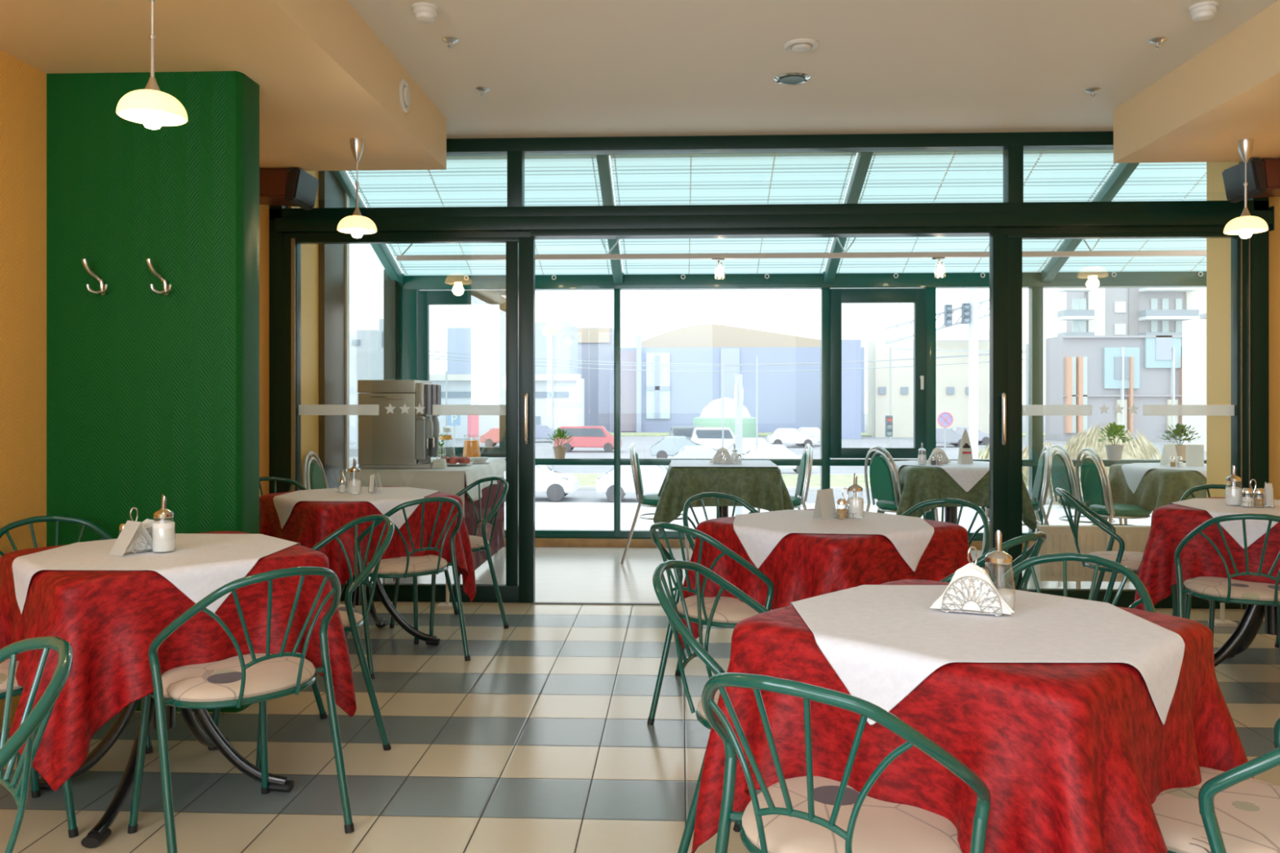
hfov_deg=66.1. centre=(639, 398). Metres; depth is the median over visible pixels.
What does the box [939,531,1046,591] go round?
armchair
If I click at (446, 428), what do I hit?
carafe
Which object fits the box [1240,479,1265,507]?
stand
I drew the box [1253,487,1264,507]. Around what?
shaker
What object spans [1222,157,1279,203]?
speaker
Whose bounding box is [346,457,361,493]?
sugar dispenser
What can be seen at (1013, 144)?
window frame
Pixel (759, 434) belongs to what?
ground strip
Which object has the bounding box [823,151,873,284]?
trim
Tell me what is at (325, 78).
ceiling
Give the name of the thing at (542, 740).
floor
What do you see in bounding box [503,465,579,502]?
car
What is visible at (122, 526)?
shaker
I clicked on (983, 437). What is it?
car
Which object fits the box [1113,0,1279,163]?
ceiling
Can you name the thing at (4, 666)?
seat cushion
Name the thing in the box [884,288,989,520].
mast
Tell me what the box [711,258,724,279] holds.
spot lamp
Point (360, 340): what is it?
building
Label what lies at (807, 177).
blind
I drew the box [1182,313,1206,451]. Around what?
building
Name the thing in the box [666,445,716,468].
car
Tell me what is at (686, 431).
car
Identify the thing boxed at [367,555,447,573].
seat cushion
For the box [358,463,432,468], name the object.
tray
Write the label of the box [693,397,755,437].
tent
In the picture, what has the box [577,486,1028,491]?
ground strip
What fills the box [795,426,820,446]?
car
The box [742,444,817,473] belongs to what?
car
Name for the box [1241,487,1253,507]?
shaker
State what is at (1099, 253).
track
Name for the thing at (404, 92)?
ceiling vent
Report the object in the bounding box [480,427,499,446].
car
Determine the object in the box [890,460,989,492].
cloth
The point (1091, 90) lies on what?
sprinkler
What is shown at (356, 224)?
pendant lamp
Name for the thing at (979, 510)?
armchair
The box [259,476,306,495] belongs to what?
armchair
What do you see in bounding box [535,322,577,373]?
tower
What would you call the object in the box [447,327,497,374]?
block
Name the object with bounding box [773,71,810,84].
recessed light
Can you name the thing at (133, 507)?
stand
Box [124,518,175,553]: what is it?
napkin holder
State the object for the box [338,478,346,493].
shaker
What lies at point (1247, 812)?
seat cushion
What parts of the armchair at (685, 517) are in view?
leg, hoop rail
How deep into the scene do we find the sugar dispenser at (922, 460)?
7.00 m
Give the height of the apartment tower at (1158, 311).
21.454 m
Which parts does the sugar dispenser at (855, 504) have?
spout, lid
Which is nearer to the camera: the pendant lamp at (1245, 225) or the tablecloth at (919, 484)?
the pendant lamp at (1245, 225)
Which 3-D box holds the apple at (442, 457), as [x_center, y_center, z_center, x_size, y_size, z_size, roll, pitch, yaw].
[-1.385,0.432,6.964,0.068,0.063,0.067,0,0,2]
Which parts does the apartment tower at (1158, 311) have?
balcony rail, balcony rail, balcony rail, balcony rail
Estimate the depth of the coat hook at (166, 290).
3.81 m
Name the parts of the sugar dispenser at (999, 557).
lid, spout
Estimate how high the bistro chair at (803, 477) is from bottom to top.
0.894 m
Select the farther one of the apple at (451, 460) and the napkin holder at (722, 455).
the napkin holder at (722, 455)
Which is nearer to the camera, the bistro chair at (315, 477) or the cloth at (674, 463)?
the bistro chair at (315, 477)
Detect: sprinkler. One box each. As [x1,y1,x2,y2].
[441,36,458,48]
[475,86,489,97]
[1084,87,1100,97]
[1148,36,1167,48]
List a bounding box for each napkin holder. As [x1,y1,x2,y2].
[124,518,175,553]
[368,474,376,492]
[373,471,382,492]
[708,447,735,463]
[926,446,951,464]
[929,562,1014,616]
[1262,481,1274,506]
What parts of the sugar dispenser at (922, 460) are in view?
lid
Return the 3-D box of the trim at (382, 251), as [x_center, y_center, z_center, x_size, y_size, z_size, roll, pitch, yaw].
[-2.054,-1.321,7.377,0.076,0.777,1.770,0,0,2]
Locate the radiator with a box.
[1035,524,1151,589]
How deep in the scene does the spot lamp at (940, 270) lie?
7.10 m
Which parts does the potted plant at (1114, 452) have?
stem, pot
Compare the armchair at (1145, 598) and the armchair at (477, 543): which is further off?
the armchair at (477, 543)
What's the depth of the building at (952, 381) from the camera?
92.92 m
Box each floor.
[0,546,1279,852]
[504,506,1152,532]
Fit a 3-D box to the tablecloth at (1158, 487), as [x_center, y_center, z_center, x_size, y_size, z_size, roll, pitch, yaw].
[3.849,0.713,6.877,0.998,0.478,1.005,0,0,-2]
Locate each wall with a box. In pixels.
[0,49,269,733]
[284,170,318,484]
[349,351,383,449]
[1206,161,1243,497]
[1268,196,1279,499]
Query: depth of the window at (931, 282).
8.08 m
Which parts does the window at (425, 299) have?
handle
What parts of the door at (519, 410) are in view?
handle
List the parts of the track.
rail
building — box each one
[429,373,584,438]
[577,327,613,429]
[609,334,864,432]
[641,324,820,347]
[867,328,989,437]
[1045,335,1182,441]
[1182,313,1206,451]
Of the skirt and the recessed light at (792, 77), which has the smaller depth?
the recessed light at (792, 77)
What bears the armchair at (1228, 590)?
on the floor at (542, 740)
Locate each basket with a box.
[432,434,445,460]
[833,511,857,519]
[1240,501,1265,507]
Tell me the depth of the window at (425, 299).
8.19 m
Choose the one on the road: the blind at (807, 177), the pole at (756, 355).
the pole at (756, 355)
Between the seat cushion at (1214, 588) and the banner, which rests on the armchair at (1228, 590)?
the seat cushion at (1214, 588)
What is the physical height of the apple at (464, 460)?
0.063 m
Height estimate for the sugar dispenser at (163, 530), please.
0.178 m
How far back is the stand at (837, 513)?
3.86 m
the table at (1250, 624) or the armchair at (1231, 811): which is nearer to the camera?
the armchair at (1231, 811)
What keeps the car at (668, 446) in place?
on the road
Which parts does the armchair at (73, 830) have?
leg, leg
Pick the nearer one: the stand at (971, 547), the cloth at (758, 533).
the stand at (971, 547)
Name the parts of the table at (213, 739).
leg, leg, leg, leg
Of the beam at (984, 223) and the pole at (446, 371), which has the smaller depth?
the beam at (984, 223)
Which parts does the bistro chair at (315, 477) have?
frame, frame, frame, leg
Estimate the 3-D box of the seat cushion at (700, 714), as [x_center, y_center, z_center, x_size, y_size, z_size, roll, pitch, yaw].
[0.364,0.772,2.486,0.424,0.053,0.416,0,0,27]
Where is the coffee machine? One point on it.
(397, 440)
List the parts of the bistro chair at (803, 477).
frame, frame, frame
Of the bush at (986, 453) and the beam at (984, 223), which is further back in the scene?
the bush at (986, 453)
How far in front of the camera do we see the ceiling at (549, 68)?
4.52 m
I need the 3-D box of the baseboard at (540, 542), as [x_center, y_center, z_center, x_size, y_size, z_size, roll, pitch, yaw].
[1.840,1.194,8.100,7.800,0.066,0.160,0,0,2]
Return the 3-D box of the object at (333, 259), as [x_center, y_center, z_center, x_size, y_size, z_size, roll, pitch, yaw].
[-2.098,-0.168,7.389,0.110,2.790,1.750,0,0,2]
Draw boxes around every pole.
[445,371,447,446]
[542,321,563,470]
[721,359,724,448]
[755,355,757,445]
[889,347,891,447]
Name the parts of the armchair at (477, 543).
leg, leg, leg, hoop rail, leg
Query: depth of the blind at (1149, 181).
7.50 m
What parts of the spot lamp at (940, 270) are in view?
bulb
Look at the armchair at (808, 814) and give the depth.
1.65 m
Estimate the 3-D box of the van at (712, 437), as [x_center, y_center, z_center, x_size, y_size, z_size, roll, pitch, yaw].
[5.093,2.769,64.656,3.600,1.745,1.780,0,0,2]
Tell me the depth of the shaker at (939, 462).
6.96 m
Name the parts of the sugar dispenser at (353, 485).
spout, lid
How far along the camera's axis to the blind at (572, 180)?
7.06 m
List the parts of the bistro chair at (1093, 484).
frame, frame, frame, leg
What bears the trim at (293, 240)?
attached to the wall at (1218, 250)
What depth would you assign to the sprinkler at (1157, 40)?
4.28 m
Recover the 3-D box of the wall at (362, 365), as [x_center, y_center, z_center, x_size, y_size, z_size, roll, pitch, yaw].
[-20.409,0.139,72.415,6.353,7.017,3.000,0,0,2]
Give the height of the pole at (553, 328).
7.448 m
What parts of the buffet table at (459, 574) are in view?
leg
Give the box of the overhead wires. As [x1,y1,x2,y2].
[429,343,1028,448]
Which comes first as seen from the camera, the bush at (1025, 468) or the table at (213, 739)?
the table at (213, 739)
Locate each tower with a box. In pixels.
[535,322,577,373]
[1057,287,1206,336]
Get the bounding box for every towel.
[431,465,447,467]
[432,462,446,464]
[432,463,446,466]
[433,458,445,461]
[433,460,446,462]
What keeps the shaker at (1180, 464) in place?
on the cloth at (1134, 473)
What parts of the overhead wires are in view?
post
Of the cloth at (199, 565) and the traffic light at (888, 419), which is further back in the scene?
the traffic light at (888, 419)
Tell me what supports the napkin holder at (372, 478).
on the cloth at (389, 498)
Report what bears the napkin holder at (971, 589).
on the cloth at (882, 642)
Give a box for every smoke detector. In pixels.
[411,2,439,23]
[1187,0,1218,22]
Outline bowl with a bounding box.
[469,457,490,463]
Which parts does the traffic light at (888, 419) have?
post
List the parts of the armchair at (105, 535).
leg, hoop rail, leg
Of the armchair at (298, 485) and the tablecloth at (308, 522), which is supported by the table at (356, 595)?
the tablecloth at (308, 522)
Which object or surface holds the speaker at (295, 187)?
attached to the ceiling at (325, 78)
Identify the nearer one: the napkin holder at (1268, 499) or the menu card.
the napkin holder at (1268, 499)
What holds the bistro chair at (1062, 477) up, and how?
on the floor at (542, 740)
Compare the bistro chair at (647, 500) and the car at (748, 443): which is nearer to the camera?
the bistro chair at (647, 500)
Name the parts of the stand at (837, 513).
loop handle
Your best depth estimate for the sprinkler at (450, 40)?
4.28 m
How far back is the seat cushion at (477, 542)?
5.20 m
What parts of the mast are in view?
post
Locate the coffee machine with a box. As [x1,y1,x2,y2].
[357,379,440,468]
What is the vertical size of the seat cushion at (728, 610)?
0.053 m
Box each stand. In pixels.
[129,506,137,521]
[335,468,348,493]
[436,580,457,609]
[833,487,857,519]
[967,546,977,564]
[1208,603,1237,626]
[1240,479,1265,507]
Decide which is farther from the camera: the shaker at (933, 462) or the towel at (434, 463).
the shaker at (933, 462)
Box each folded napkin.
[109,520,152,556]
[813,488,836,519]
[1159,444,1178,466]
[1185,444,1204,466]
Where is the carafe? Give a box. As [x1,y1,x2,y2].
[440,426,455,453]
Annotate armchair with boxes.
[0,515,152,784]
[0,635,73,852]
[0,658,78,838]
[127,566,354,852]
[208,514,394,781]
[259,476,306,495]
[345,496,470,679]
[389,476,509,635]
[647,522,774,724]
[652,560,769,852]
[675,492,759,675]
[701,672,991,852]
[902,498,990,568]
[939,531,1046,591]
[993,552,1155,612]
[1055,487,1186,617]
[1151,717,1279,852]
[1172,484,1279,648]
[1173,513,1279,649]
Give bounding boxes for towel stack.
[431,458,447,467]
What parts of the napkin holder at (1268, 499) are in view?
filigree plate, filigree plate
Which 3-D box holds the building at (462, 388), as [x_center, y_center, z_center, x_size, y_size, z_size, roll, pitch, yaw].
[-12.606,0.698,93.683,14.593,5.897,7.850,0,0,2]
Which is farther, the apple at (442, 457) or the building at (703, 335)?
the building at (703, 335)
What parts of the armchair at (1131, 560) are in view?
hoop rail, leg, leg, leg, leg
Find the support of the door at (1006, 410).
in the wall at (1218, 250)
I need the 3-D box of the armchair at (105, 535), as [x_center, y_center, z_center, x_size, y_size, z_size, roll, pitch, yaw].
[-2.032,0.833,3.470,0.505,0.794,0.577,0,0,-44]
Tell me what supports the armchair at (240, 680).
on the floor at (542, 740)
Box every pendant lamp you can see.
[115,0,187,128]
[337,137,377,238]
[1223,138,1268,238]
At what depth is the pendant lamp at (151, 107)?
2.88 m
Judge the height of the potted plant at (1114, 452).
0.314 m
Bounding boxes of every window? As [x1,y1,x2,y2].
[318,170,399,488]
[398,271,1206,541]
[417,290,506,457]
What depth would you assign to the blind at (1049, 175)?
6.88 m
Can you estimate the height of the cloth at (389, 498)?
0.146 m
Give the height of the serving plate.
0.017 m
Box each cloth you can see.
[12,533,300,614]
[273,486,440,528]
[339,457,506,517]
[670,459,778,466]
[733,509,933,571]
[790,584,1185,725]
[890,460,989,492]
[1121,462,1206,493]
[1168,497,1279,548]
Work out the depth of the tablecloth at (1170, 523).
4.17 m
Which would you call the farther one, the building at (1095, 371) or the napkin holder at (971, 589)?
the building at (1095, 371)
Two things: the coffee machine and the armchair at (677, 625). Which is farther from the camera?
the coffee machine
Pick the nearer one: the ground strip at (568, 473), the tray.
the tray
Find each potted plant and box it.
[546,426,576,458]
[1094,422,1133,460]
[1161,422,1199,461]
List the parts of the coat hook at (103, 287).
plate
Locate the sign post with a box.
[734,374,743,516]
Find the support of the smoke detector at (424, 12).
attached to the ceiling at (549, 68)
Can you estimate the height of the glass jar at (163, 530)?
0.112 m
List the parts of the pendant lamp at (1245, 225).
rod, cord, bulb, lamp shade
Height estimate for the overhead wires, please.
7.372 m
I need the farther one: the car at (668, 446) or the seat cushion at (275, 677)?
the car at (668, 446)
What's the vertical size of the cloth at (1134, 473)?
0.190 m
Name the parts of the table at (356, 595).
leg, leg, leg, leg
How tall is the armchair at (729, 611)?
0.794 m
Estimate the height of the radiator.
0.440 m
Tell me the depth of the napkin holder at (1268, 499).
4.29 m
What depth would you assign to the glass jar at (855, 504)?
3.87 m
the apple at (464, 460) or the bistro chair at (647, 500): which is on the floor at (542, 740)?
the bistro chair at (647, 500)
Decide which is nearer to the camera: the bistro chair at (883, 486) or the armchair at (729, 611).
the armchair at (729, 611)
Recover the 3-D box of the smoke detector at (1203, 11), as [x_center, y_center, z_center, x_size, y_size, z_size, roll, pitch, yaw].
[2.251,-1.542,3.929,0.108,0.055,0.108,0,0,2]
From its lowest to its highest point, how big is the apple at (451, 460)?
0.063 m
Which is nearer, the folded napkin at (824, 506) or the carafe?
the folded napkin at (824, 506)
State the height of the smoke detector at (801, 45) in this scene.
0.024 m
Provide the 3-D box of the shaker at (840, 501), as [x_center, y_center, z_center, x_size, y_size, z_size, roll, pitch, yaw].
[0.792,0.430,3.855,0.038,0.081,0.038,0,0,25]
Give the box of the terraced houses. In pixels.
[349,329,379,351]
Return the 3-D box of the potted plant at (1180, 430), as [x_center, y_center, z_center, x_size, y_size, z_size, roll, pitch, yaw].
[4.357,0.346,7.922,0.277,0.303,0.277,0,0,2]
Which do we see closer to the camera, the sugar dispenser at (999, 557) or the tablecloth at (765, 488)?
the sugar dispenser at (999, 557)
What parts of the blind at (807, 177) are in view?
pull cord, pull cord, pull cord, pull cord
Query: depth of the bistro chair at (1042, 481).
7.05 m
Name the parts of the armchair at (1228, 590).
leg, leg, hoop rail, leg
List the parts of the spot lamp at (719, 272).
bulb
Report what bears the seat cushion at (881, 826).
on the armchair at (808, 814)
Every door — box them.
[282,236,535,603]
[830,288,925,458]
[989,232,1253,608]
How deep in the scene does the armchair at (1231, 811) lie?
1.72 m
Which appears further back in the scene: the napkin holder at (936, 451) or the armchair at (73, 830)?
the napkin holder at (936, 451)
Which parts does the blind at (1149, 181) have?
pull cord, pull cord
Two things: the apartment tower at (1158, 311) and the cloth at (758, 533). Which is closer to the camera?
the cloth at (758, 533)
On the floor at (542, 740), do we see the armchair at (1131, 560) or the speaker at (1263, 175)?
the armchair at (1131, 560)
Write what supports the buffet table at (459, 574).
on the floor at (542, 740)
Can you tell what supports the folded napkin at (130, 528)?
in the napkin holder at (138, 543)
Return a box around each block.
[379,319,383,351]
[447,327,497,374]
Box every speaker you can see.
[259,167,319,210]
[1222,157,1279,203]
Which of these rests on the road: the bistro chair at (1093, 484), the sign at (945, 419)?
the sign at (945, 419)
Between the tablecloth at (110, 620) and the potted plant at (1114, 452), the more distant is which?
the potted plant at (1114, 452)
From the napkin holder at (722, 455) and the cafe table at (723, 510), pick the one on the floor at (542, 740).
the cafe table at (723, 510)
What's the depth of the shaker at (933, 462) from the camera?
6.97 m
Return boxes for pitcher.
[462,434,480,461]
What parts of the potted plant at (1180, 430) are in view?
stem, pot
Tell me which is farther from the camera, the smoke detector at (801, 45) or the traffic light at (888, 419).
the traffic light at (888, 419)
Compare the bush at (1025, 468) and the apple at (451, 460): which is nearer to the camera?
the apple at (451, 460)
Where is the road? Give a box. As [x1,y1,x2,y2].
[349,413,1206,504]
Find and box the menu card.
[957,427,973,464]
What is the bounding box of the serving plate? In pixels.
[446,462,472,466]
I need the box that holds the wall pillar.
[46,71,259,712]
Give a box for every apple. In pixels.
[440,456,448,463]
[447,457,457,463]
[457,455,465,463]
[461,457,470,463]
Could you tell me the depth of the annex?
89.27 m
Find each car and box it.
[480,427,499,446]
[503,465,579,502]
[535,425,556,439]
[595,465,667,502]
[650,435,704,457]
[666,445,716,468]
[668,426,706,439]
[725,437,771,454]
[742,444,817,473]
[766,428,817,446]
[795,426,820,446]
[935,427,962,446]
[950,426,989,444]
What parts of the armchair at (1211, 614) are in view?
leg, hoop rail, leg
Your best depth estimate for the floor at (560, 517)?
30.10 m
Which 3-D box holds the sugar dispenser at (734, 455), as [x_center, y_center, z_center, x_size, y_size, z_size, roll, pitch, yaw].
[0.691,0.400,7.197,0.055,0.143,0.055,0,0,2]
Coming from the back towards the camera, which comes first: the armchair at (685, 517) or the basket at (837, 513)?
the armchair at (685, 517)
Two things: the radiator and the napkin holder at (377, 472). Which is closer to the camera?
the napkin holder at (377, 472)
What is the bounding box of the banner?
[467,415,479,439]
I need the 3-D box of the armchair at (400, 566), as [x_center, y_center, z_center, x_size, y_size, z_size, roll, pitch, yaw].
[-1.094,0.833,4.582,0.505,0.794,0.577,0,0,-39]
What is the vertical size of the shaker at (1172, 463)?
0.074 m
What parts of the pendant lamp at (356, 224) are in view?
lamp shade, rod, bulb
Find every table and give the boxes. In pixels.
[38,697,293,848]
[341,573,439,645]
[457,551,497,583]
[715,506,728,518]
[944,506,957,524]
[1213,604,1278,666]
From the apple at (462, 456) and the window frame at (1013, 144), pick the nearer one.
the window frame at (1013, 144)
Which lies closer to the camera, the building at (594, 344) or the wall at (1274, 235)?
the wall at (1274, 235)
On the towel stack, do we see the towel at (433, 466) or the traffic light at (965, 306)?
the towel at (433, 466)
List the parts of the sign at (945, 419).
post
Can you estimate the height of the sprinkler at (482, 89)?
0.042 m
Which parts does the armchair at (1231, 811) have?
leg, hoop rail, leg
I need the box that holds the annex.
[841,339,861,439]
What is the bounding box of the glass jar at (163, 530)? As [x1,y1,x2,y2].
[151,519,176,553]
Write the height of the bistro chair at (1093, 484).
0.894 m
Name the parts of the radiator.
leg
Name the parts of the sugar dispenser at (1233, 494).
spout, lid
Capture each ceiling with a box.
[0,0,446,170]
[347,0,1278,138]
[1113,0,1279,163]
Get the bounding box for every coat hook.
[81,258,107,294]
[146,258,171,294]
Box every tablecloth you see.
[0,531,356,791]
[259,485,475,602]
[653,462,794,532]
[674,508,973,650]
[691,579,1253,852]
[876,460,1036,532]
[1102,463,1206,524]
[1133,497,1279,610]
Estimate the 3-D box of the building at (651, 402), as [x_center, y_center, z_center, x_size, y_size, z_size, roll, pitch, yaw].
[10.518,-1.577,109.131,27.260,10.490,9.050,0,0,2]
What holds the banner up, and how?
on the road
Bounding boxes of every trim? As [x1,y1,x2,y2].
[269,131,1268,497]
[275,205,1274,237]
[291,236,1249,609]
[333,170,403,285]
[533,602,660,604]
[595,154,622,284]
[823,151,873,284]
[1041,162,1139,282]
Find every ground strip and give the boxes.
[504,502,1063,508]
[568,473,869,475]
[571,474,1028,488]
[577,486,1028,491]
[609,432,1045,436]
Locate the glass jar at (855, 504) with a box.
[846,493,864,518]
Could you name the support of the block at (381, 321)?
on the road
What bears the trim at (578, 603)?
on the floor at (542, 740)
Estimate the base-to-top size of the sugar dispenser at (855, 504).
0.178 m
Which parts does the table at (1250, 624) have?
leg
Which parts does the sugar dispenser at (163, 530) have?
lid, spout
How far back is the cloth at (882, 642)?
1.95 m
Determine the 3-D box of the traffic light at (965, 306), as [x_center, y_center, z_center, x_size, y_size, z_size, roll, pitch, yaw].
[9.771,-2.563,29.398,0.197,0.617,0.440,0,0,2]
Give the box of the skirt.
[464,473,504,570]
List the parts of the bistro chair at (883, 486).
leg, frame, frame, frame, leg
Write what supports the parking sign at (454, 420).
on the road
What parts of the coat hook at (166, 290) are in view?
plate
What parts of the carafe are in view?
lid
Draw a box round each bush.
[977,441,1027,484]
[1022,441,1065,485]
[1046,421,1161,511]
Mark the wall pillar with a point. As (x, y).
(151, 395)
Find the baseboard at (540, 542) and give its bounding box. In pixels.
[503,537,1035,550]
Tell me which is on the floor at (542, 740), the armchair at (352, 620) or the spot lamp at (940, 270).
the armchair at (352, 620)
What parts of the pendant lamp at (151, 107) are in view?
lamp shade, bulb, rod, cord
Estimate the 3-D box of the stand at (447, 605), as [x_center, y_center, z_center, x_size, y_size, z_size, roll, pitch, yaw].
[-1.130,1.137,5.772,0.110,0.180,0.090,0,0,2]
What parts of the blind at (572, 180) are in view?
pull cord, pull cord, pull cord, pull cord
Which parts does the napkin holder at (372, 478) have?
filigree plate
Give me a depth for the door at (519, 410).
5.92 m
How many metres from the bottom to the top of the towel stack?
0.059 m
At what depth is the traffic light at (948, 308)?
29.44 m
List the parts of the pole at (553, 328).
post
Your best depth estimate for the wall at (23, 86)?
3.76 m
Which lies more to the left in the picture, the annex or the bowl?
the bowl
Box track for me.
[396,237,1206,260]
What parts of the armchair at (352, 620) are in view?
leg, leg, leg, hoop rail, leg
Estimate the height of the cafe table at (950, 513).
0.741 m
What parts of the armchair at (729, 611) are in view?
leg, hoop rail, leg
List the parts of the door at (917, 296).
handle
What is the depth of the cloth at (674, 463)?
7.12 m
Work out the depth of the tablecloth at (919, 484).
6.78 m
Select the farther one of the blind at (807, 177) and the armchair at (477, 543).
the blind at (807, 177)
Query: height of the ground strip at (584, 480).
0.060 m
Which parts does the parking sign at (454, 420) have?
sign plate, post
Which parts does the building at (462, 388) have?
door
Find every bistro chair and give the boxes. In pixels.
[301,451,386,583]
[620,443,689,564]
[751,443,813,513]
[864,445,938,520]
[981,444,1052,568]
[1043,444,1122,524]
[1075,447,1151,582]
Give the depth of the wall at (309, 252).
6.36 m
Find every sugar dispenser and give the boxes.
[151,494,176,553]
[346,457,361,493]
[730,444,737,463]
[846,472,864,518]
[917,443,926,465]
[984,530,1015,611]
[1224,465,1243,506]
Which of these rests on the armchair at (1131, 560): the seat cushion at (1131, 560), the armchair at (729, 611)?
the seat cushion at (1131, 560)
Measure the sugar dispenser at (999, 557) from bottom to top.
0.178 m
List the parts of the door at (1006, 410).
handle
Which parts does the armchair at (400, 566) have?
leg, leg, hoop rail, leg, leg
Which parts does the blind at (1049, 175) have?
pull cord, pull cord, pull cord, pull cord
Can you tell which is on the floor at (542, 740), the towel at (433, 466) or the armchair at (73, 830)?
the armchair at (73, 830)
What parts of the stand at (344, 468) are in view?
loop handle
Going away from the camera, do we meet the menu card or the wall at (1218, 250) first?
the wall at (1218, 250)
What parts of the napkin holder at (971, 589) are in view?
filigree plate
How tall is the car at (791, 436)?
1.415 m
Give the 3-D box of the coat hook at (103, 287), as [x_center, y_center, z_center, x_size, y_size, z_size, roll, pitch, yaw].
[-2.118,-0.475,3.835,0.095,0.134,0.063,0,0,-11]
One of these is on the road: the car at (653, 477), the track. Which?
the car at (653, 477)
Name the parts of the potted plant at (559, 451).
pot, stem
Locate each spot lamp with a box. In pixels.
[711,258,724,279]
[931,257,945,276]
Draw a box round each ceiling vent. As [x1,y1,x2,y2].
[399,79,410,112]
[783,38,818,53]
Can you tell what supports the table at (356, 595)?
on the floor at (542, 740)
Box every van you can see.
[554,426,622,452]
[690,427,734,449]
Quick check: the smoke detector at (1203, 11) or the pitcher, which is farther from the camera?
the pitcher
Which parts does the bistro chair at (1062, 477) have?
leg, frame, frame, frame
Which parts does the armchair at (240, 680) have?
leg, leg, hoop rail, leg, leg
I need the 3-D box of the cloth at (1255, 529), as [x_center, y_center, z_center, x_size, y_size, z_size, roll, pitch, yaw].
[2.770,0.544,4.300,0.734,0.146,0.734,0,0,2]
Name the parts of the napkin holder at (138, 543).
filigree plate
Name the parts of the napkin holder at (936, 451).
filigree plate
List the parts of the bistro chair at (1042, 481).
leg, leg, frame, frame, frame, leg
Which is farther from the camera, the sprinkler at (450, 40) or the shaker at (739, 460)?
the shaker at (739, 460)
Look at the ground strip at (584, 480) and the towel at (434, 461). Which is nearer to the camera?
the towel at (434, 461)
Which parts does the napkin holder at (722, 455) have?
filigree plate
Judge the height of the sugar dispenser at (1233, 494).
0.178 m
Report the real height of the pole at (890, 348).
6.131 m
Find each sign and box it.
[447,415,460,446]
[937,411,953,454]
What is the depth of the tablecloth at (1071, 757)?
1.77 m
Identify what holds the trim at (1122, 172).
attached to the ceiling
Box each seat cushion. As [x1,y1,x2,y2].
[0,658,23,693]
[161,653,315,702]
[337,604,363,628]
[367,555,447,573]
[468,535,488,548]
[676,595,772,622]
[697,688,719,719]
[742,776,962,852]
[1086,551,1143,570]
[1151,766,1279,852]
[1183,576,1279,600]
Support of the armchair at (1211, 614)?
on the floor at (542, 740)
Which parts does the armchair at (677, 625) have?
leg, hoop rail, leg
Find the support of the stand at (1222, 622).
on the floor at (542, 740)
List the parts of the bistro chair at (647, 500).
leg, frame, frame, frame, leg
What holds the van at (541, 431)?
on the road
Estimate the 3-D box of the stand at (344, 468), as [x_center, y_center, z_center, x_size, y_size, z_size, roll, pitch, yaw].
[-1.487,0.410,4.951,0.092,0.122,0.045,0,0,2]
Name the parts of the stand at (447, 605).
post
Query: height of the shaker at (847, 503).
0.067 m
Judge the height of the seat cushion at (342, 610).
0.053 m
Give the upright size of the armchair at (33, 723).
0.794 m
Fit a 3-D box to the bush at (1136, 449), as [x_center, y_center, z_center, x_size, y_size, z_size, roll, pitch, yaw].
[15.897,2.186,33.367,4.377,2.922,3.573,0,0,2]
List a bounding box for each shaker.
[118,522,125,536]
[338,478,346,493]
[737,453,741,464]
[836,497,846,519]
[844,501,852,518]
[930,454,936,465]
[937,454,942,465]
[1169,456,1175,466]
[1177,456,1182,466]
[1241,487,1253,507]
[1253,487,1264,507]
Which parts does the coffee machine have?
tap knob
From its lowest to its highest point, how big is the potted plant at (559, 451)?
0.274 m
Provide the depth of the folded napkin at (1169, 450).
6.96 m
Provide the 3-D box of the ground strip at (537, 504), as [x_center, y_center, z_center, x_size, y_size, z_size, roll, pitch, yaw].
[11.384,3.597,32.903,220.000,0.100,0.300,0,0,2]
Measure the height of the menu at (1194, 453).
0.149 m
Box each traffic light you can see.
[884,415,893,447]
[943,304,952,325]
[961,302,969,324]
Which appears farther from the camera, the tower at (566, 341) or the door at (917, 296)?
the tower at (566, 341)
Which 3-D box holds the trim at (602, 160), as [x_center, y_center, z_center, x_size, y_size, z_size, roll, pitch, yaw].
[-0.215,-1.321,7.300,0.076,0.777,1.770,0,0,2]
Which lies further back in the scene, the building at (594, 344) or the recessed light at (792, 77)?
the building at (594, 344)
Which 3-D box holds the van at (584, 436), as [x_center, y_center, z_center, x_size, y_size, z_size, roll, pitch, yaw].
[-3.549,2.769,67.922,4.572,1.745,1.780,0,0,2]
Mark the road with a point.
(642, 444)
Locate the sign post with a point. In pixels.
(739, 393)
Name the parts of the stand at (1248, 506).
loop handle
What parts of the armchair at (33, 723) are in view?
hoop rail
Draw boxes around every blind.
[346,154,612,279]
[609,151,857,279]
[835,149,1118,278]
[1058,162,1206,276]
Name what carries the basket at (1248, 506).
on the stand at (1248, 506)
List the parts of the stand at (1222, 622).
post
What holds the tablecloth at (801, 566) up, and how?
on the table
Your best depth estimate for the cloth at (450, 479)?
6.47 m
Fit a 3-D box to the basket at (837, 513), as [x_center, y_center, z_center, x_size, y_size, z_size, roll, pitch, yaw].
[0.807,0.460,3.865,0.092,0.023,0.045,0,0,-9]

